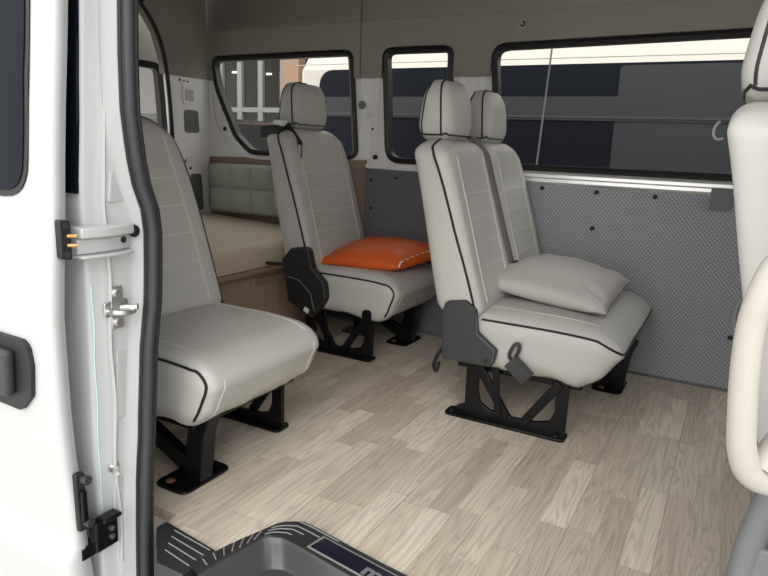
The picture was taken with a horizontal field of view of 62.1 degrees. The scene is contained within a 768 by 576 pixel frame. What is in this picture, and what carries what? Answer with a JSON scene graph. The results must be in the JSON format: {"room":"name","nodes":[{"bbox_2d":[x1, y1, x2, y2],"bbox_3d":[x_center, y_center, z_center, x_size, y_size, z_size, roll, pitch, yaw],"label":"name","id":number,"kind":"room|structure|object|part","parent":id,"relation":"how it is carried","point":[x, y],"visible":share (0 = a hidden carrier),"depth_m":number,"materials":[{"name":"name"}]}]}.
{"room":"vehicle interior","nodes":[
{"label":"vehicle interior","id":0,"kind":"room"},
{"bbox_2d":[65,0,143,575],"bbox_3d":[-1.259,-0.090,1.733,1.666,2.120,0.187,9,14,28],"label":"pillar","id":1,"kind":"structure","parent":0,"point":[103,361],"depth_m":1.32,"materials":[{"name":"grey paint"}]},
{"bbox_2d":[0,0,121,575],"bbox_3d":[-1.132,-0.056,1.534,1.282,2.050,0.180,9,14,28],"label":"sliding door","id":2,"kind":"structure","parent":1,"relation":"in","point":[44,518],"depth_m":1.24,"materials":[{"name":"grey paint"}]},
{"bbox_3d":[-0.776,0.164,1.304,0.200,0.154,0.015,9,14,28],"label":"door handle","id":3,"kind":"part","parent":2,"relation":"part of","materials":[{"name":"black plastic"}]},
{"bbox_3d":[-0.627,0.441,1.318,0.012,0.134,0.024,9,14,28],"label":"latch plate","id":4,"kind":"part","parent":2,"relation":"part of","materials":[{"name":"black plastic"}]},
{"bbox_3d":[-0.614,0.530,1.371,0.062,0.090,0.081,9,14,28],"label":"guide arm","id":5,"kind":"part","parent":2,"relation":"part of","materials":[{"name":"black metal"}]},
{"bbox_2d":[65,0,78,193],"bbox_3d":[-1.090,-0.545,1.468,1.181,0.565,0.052,9,14,28],"label":"window","id":6,"kind":"structure","parent":1,"relation":"in","point":[72,83],"depth_m":1.21,"materials":[{"name":"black glass"}]},
{"bbox_2d":[70,222,134,259],"bbox_3d":[-0.559,-0.096,1.279,0.047,0.064,0.123,9,14,28],"label":"slide rail","id":7,"kind":"object","parent":1,"relation":"attached to","point":[94,241],"visible":0.96,"depth_m":1.26,"materials":[{"name":"white metal"}]},
{"bbox_2d":[129,225,139,236],"bbox_3d":[-0.519,-0.118,1.329,0.011,0.026,0.026,9,14,28],"label":"stopper","id":8,"kind":"object","parent":7,"relation":"attached to","point":[136,228],"visible":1,"depth_m":1.33,"materials":[{"name":"black rubber"}]},
{"bbox_2d":[108,461,119,475],"bbox_3d":[-0.582,0.392,1.376,0.023,0.026,0.045,-4,14,-27],"label":"pin","id":9,"kind":"object","parent":1,"relation":"attached to","point":[111,467],"visible":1,"depth_m":1.38,"materials":[{"name":"silver metal"}]},
{"bbox_2d":[103,285,138,328],"bbox_3d":[-0.542,0.043,1.324,0.043,0.090,0.063,9,14,28],"label":"latch","id":10,"kind":"object","parent":1,"relation":"in","point":[121,308],"depth_m":1.32,"materials":[{"name":"silver metal"}]},
{"bbox_3d":[-0.559,0.041,1.330,0.007,0.090,0.058,9,14,28],"label":"plate","id":11,"kind":"part","parent":10,"relation":"part of","materials":[{"name":"silver metal"}]},
{"bbox_2d":[117,0,162,575],"bbox_3d":[-0.507,-0.088,1.334,0.028,1.851,0.096,9,14,28],"label":"weatherstrip","id":12,"kind":"object","parent":1,"relation":"attached to","point":[127,10],"visible":1,"depth_m":1.36,"materials":[{"name":"grey rubber"}]},
{"bbox_2d":[164,74,210,213],"bbox_3d":[-1.072,-0.542,3.569,0.047,1.216,0.314,9,14,28],"label":"wall","id":13,"kind":"structure","parent":0,"point":[190,96],"depth_m":3.50,"materials":[{"name":"paint"}]},
{"bbox_2d":[138,0,174,139],"bbox_3d":[-1.514,-0.583,2.812,0.143,1.690,1.575,9,14,28],"label":"door","id":14,"kind":"structure","parent":13,"relation":"in","point":[148,59],"depth_m":3.29,"materials":[{"name":"paint"}]},
{"bbox_3d":[-1.558,-0.590,2.837,0.040,1.690,1.575,9,14,28],"label":"panel","id":15,"kind":"part","parent":14,"relation":"part of","materials":[{"name":"paint"}]},
{"bbox_3d":[-1.493,-0.884,2.831,0.038,0.378,1.336,9,14,28],"label":"rubber frame","id":16,"kind":"part","parent":14,"relation":"part of","materials":[{"name":"black rubber"}]},
{"bbox_2d":[138,0,763,80],"bbox_3d":[0.299,-1.051,1.760,4.000,0.683,1.884,9,14,28],"label":"wall trim","id":17,"kind":"structure","parent":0,"point":[193,33],"depth_m":2.94,"materials":[{"name":"fabric"}]},
{"bbox_2d":[519,19,526,28],"bbox_3d":[0.578,-1.102,2.660,0.032,0.036,0.019,9,14,28],"label":"coat hook","id":18,"kind":"object","parent":17,"relation":"attached to","point":[522,22],"visible":1,"depth_m":2.66,"materials":[{"name":"grey"}]},
{"bbox_2d":[154,314,754,575],"bbox_3d":[-0.232,0.399,2.370,2.830,0.030,1.850,9,14,28],"label":"floor","id":19,"kind":"structure","parent":0,"point":[642,481],"depth_m":1.79,"materials":[{"name":"brown wood"}]},
{"bbox_2d":[141,116,318,494],"bbox_3d":[-0.601,-0.113,1.865,0.733,1.159,0.549,9,14,28],"label":"passenger seat","id":20,"kind":"object","parent":19,"relation":"on","point":[216,358],"visible":0.56,"depth_m":1.80,"materials":[{"name":"grey leather"}]},
{"bbox_3d":[-0.758,-0.207,1.914,0.293,0.605,0.497,9,14,28],"label":"backrest","id":21,"kind":"part","parent":20,"relation":"part of","materials":[{"name":"grey leather"}]},
{"bbox_2d":[156,302,318,425],"bbox_3d":[-0.540,0.192,1.872,0.546,0.207,0.513,9,14,28],"label":"seat cushion","id":22,"kind":"object","parent":20,"relation":"on","point":[215,359],"depth_m":1.70,"materials":[{"name":"grey leather"}]},
{"bbox_2d":[218,265,305,321],"bbox_3d":[-1.065,0.071,2.824,0.860,0.346,1.700,9,14,28],"label":"platform","id":23,"kind":"object","parent":19,"relation":"on","point":[263,288],"visible":0.19,"depth_m":2.92,"materials":[{"name":"brown wood"}]},
{"bbox_2d":[201,213,284,276],"bbox_3d":[-1.045,-0.164,2.765,0.840,0.138,1.690,9,14,28],"label":"mattress","id":24,"kind":"object","parent":23,"relation":"on","point":[237,245],"visible":0.27,"depth_m":2.89,"materials":[{"name":"beige fabric"}]},
{"bbox_2d":[210,162,278,217],"bbox_3d":[-0.712,-0.531,3.461,0.600,0.270,0.084,9,14,28],"label":"pad","id":25,"kind":"object","parent":24,"relation":"on","point":[236,188],"visible":0.7,"depth_m":3.46,"materials":[{"name":"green fabric"}]},
{"bbox_2d":[155,521,407,575],"bbox_3d":[0.016,0.764,1.266,1.212,0.280,0.327,9,14,28],"label":"step","id":26,"kind":"structure","parent":19,"relation":"attached to","point":[291,548],"depth_m":1.42,"materials":[{"name":"grey plastic"}]},
{"bbox_3d":[0.086,0.625,1.279,0.591,0.006,0.055,11,15,34],"label":"plate","id":27,"kind":"part","parent":26,"relation":"part of","materials":[{"name":"black"}]},
{"bbox_2d":[260,82,435,361],"bbox_3d":[-0.140,-0.319,2.871,0.716,1.159,0.548,9,14,28],"label":"passenger seat","id":28,"kind":"object","parent":19,"relation":"on","point":[319,214],"visible":0.86,"depth_m":2.77,"materials":[{"name":"grey leather"}]},
{"bbox_3d":[-0.465,-0.109,2.801,0.127,0.031,0.017,8,14,25],"label":"recline lever","id":29,"kind":"part","parent":28,"relation":"part of","materials":[{"name":"black plastic"}]},
{"bbox_3d":[-0.294,-0.421,2.958,0.269,0.605,0.497,9,14,28],"label":"backrest","id":30,"kind":"part","parent":28,"relation":"part of","materials":[{"name":"grey leather"}]},
{"bbox_2d":[316,263,435,321],"bbox_3d":[-0.070,-0.021,2.913,0.548,0.211,0.511,9,14,28],"label":"seat cushion","id":31,"kind":"object","parent":28,"relation":"on","point":[362,294],"depth_m":2.68,"materials":[{"name":"grey leather"}]},
{"bbox_2d":[322,236,430,270],"bbox_3d":[0.011,-0.161,2.854,0.470,0.109,0.390,9,14,28],"label":"throw pillow","id":32,"kind":"object","parent":28,"relation":"on","point":[385,253],"visible":0.92,"depth_m":2.77,"materials":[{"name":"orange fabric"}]},
{"bbox_2d":[415,79,651,442],"bbox_3d":[0.570,-0.153,2.336,0.756,1.125,0.860,9,14,28],"label":"seat","id":33,"kind":"object","parent":19,"relation":"on","point":[479,218],"visible":0.9,"depth_m":2.10,"materials":[{"name":"grey leather"}]},
{"bbox_3d":[0.295,-0.223,2.245,0.276,0.575,0.398,9,14,28],"label":"backrest","id":34,"kind":"part","parent":33,"relation":"part of","materials":[{"name":"grey leather"}]},
{"bbox_3d":[0.494,-0.294,2.601,0.277,0.575,0.429,9,14,28],"label":"backrest","id":35,"kind":"part","parent":33,"relation":"part of","materials":[{"name":"grey leather"}]},
{"bbox_3d":[0.430,0.237,2.019,0.090,0.125,0.045,9,14,28],"label":"recline lever","id":36,"kind":"part","parent":33,"relation":"part of","materials":[{"name":"grey plastic"}]},
{"bbox_2d":[498,254,629,314],"bbox_3d":[0.634,-0.040,2.360,0.463,0.129,0.520,9,14,28],"label":"throw pillow","id":37,"kind":"object","parent":33,"relation":"on","point":[572,283],"visible":0.93,"depth_m":2.22,"materials":[{"name":"grey fabric"}]},
{"bbox_2d":[478,290,650,387],"bbox_3d":[0.642,0.133,2.361,0.568,0.211,0.776,9,14,28],"label":"seat cushion","id":38,"kind":"object","parent":33,"relation":"on","point":[562,347],"depth_m":2.04,"materials":[{"name":"grey leather"}]},
{"bbox_2d":[208,28,744,171],"bbox_3d":[0.742,-0.429,2.741,3.960,1.500,0.048,9,14,28],"label":"wall","id":39,"kind":"structure","parent":0,"point":[371,147],"depth_m":3.12,"materials":[{"name":"paint"}]},
{"bbox_2d":[211,50,357,159],"bbox_3d":[-0.535,-0.958,3.347,0.952,0.523,0.050,9,14,28],"label":"window","id":40,"kind":"structure","parent":39,"relation":"in","point":[216,61],"depth_m":3.34,"materials":[{"name":"black rubber"}]},
{"bbox_2d":[210,156,366,230],"bbox_3d":[-0.545,-0.495,3.435,1.027,0.424,0.011,9,14,28],"label":"panel","id":41,"kind":"object","parent":39,"relation":"attached to","point":[357,167],"visible":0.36,"depth_m":3.45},
{"bbox_2d":[358,101,370,117],"bbox_3d":[-0.097,-0.867,3.096,0.069,0.083,0.020,9,14,28],"label":"anchor","id":42,"kind":"object","parent":39,"relation":"attached to","point":[361,104],"visible":1,"depth_m":3.09,"materials":[{"name":"silver metal"}]},
{"bbox_3d":[-0.073,-0.819,3.105,0.110,0.386,0.011,9,14,28],"label":"post","id":43,"kind":"part","parent":39,"relation":"part of","materials":[{"name":"paint"}]},
{"bbox_2d":[364,168,442,334],"bbox_3d":[0.230,-0.156,3.068,0.762,0.785,0.011,9,14,28],"label":"panel","id":44,"kind":"object","parent":39,"relation":"attached to","point":[397,210],"visible":0.21,"depth_m":3.12,"materials":[{"name":"grey plastic"}]},
{"bbox_2d":[382,45,453,164],"bbox_3d":[0.155,-0.847,2.983,0.369,0.530,0.050,9,14,28],"label":"window","id":45,"kind":"structure","parent":39,"relation":"in","point":[389,53],"depth_m":3.02,"materials":[{"name":"black rubber"}]},
{"bbox_3d":[0.380,-0.729,2.869,0.133,0.422,0.011,9,14,28],"label":"post","id":46,"kind":"part","parent":39,"relation":"part of","materials":[{"name":"paint"}]},
{"bbox_2d":[321,313,727,391],"bbox_3d":[0.686,0.297,2.897,3.900,0.012,0.020,9,14,28],"label":"baseboard","id":47,"kind":"structure","parent":39,"relation":"attached to","point":[418,331],"depth_m":2.65,"materials":[{"name":"grey plastic"}]},
{"bbox_2d":[491,28,752,180],"bbox_3d":[1.179,-0.697,2.438,1.628,0.557,0.050,9,14,28],"label":"window","id":48,"kind":"structure","parent":39,"relation":"in","point":[499,50],"depth_m":2.55,"materials":[{"name":"black rubber"}]},
{"bbox_2d":[712,121,722,140],"bbox_3d":[1.257,-0.591,2.397,0.041,0.074,0.022,9,14,28],"label":"hook","id":49,"kind":"object","parent":48,"relation":"attached to","point":[718,122],"visible":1,"depth_m":2.40,"materials":[{"name":"grey plastic"}]},
{"bbox_2d":[523,170,733,210],"bbox_3d":[1.517,-0.315,2.298,2.160,0.110,0.039,9,14,28],"label":"trim","id":50,"kind":"structure","parent":39,"relation":"attached to","point":[721,193],"depth_m":2.54,"materials":[{"name":"white metal"}]},
{"bbox_3d":[1.275,-0.336,2.414,0.074,0.080,0.012,9,14,28],"label":"grey plate","id":51,"kind":"part","parent":50,"relation":"part of","materials":[{"name":"grey plastic"}]},
{"bbox_2d":[526,183,741,388],"bbox_3d":[1.511,0.052,2.390,2.155,0.760,0.013,9,14,28],"label":"panel","id":52,"kind":"object","parent":39,"relation":"attached to","point":[679,254],"depth_m":2.58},
{"bbox_3d":[1.497,0.776,1.469,1.144,0.205,1.860,9,14,28],"label":"floor","id":53,"kind":"structure","parent":0,"visible":0},
{"bbox_2d":[727,0,767,442],"bbox_3d":[0.900,0.224,1.061,0.708,1.409,0.527,9,14,28],"label":"passenger seat","id":54,"kind":"object","parent":53,"relation":"on","point":[747,131],"visible":0.66,"depth_m":0.93,"materials":[{"name":"grey leather"}]},
{"bbox_3d":[0.781,0.066,1.377,0.023,0.146,0.066,-5,14,-28],"label":"loop handle","id":55,"kind":"part","parent":54,"relation":"part of","materials":[{"name":"grey plastic"}]},
{"bbox_3d":[1.034,0.283,0.484,1.160,2.120,0.130,9,14,28],"label":"wall","id":56,"kind":"structure","parent":0,"visible":0},
{"bbox_2d":[725,493,767,575],"bbox_3d":[0.500,0.575,0.889,0.108,0.831,0.048,9,14,28],"label":"trim","id":57,"kind":"structure","parent":56,"relation":"attached to","point":[749,552],"depth_m":0.83,"materials":[{"name":"grey plastic"}]},
{"bbox_2d":[726,254,767,495],"bbox_3d":[0.481,0.078,0.734,0.159,0.342,0.064,3,13,5],"label":"handle","id":58,"kind":"object","parent":56,"relation":"attached to","point":[748,461],"visible":1,"depth_m":0.73,"materials":[{"name":"beige plastic"}]},
{"label":"outside","id":59,"kind":"structure","parent":0,"visible":0},
{"bbox_2d":[154,516,167,575],"bbox_3d":[4.758,-0.212,8.929,80.000,0.100,80.000,9,14,28],"label":"ground","id":60,"kind":"structure","parent":59,"point":[157,521],"depth_m":2.50,"materials":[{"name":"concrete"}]},
{"bbox_2d":[141,113,272,149],"bbox_3d":[-3.459,-1.603,9.296,4.348,1.798,1.730,9,14,28],"label":"car","id":61,"kind":"object","parent":60,"relation":"on","point":[250,129],"visible":0.02,"depth_m":8.39,"materials":[{"name":"grey paint"}]},
{"bbox_2d":[138,12,307,121],"bbox_3d":[-0.900,-3.004,10.350,12.000,4.475,2.250,9,14,28],"label":"building","id":62,"kind":"structure","parent":60,"relation":"on","point":[253,89],"depth_m":11.95,"materials":[{"name":"grey"}]},
{"bbox_2d":[295,38,749,173],"bbox_3d":[1.958,-0.613,4.294,5.120,2.480,1.724,9,14,28],"label":"van","id":63,"kind":"object","parent":60,"relation":"on","point":[652,106],"visible":0.23,"depth_m":3.63,"materials":[{"name":"grey paint"},{"name":"dark glass"},{"name":"rubber"}]},
{"bbox_3d":[1.549,-0.971,3.457,4.560,0.140,0.007,9,14,28],"label":"grey rail","id":64,"kind":"part","parent":63,"relation":"part of","materials":[{"name":"grey"}]},
{"bbox_3d":[2.459,-0.739,2.999,2.640,0.650,0.006,9,14,28],"label":"sliding glass","id":65,"kind":"part","parent":63,"relation":"part of","materials":[{"name":"grey glass"}]}
]}

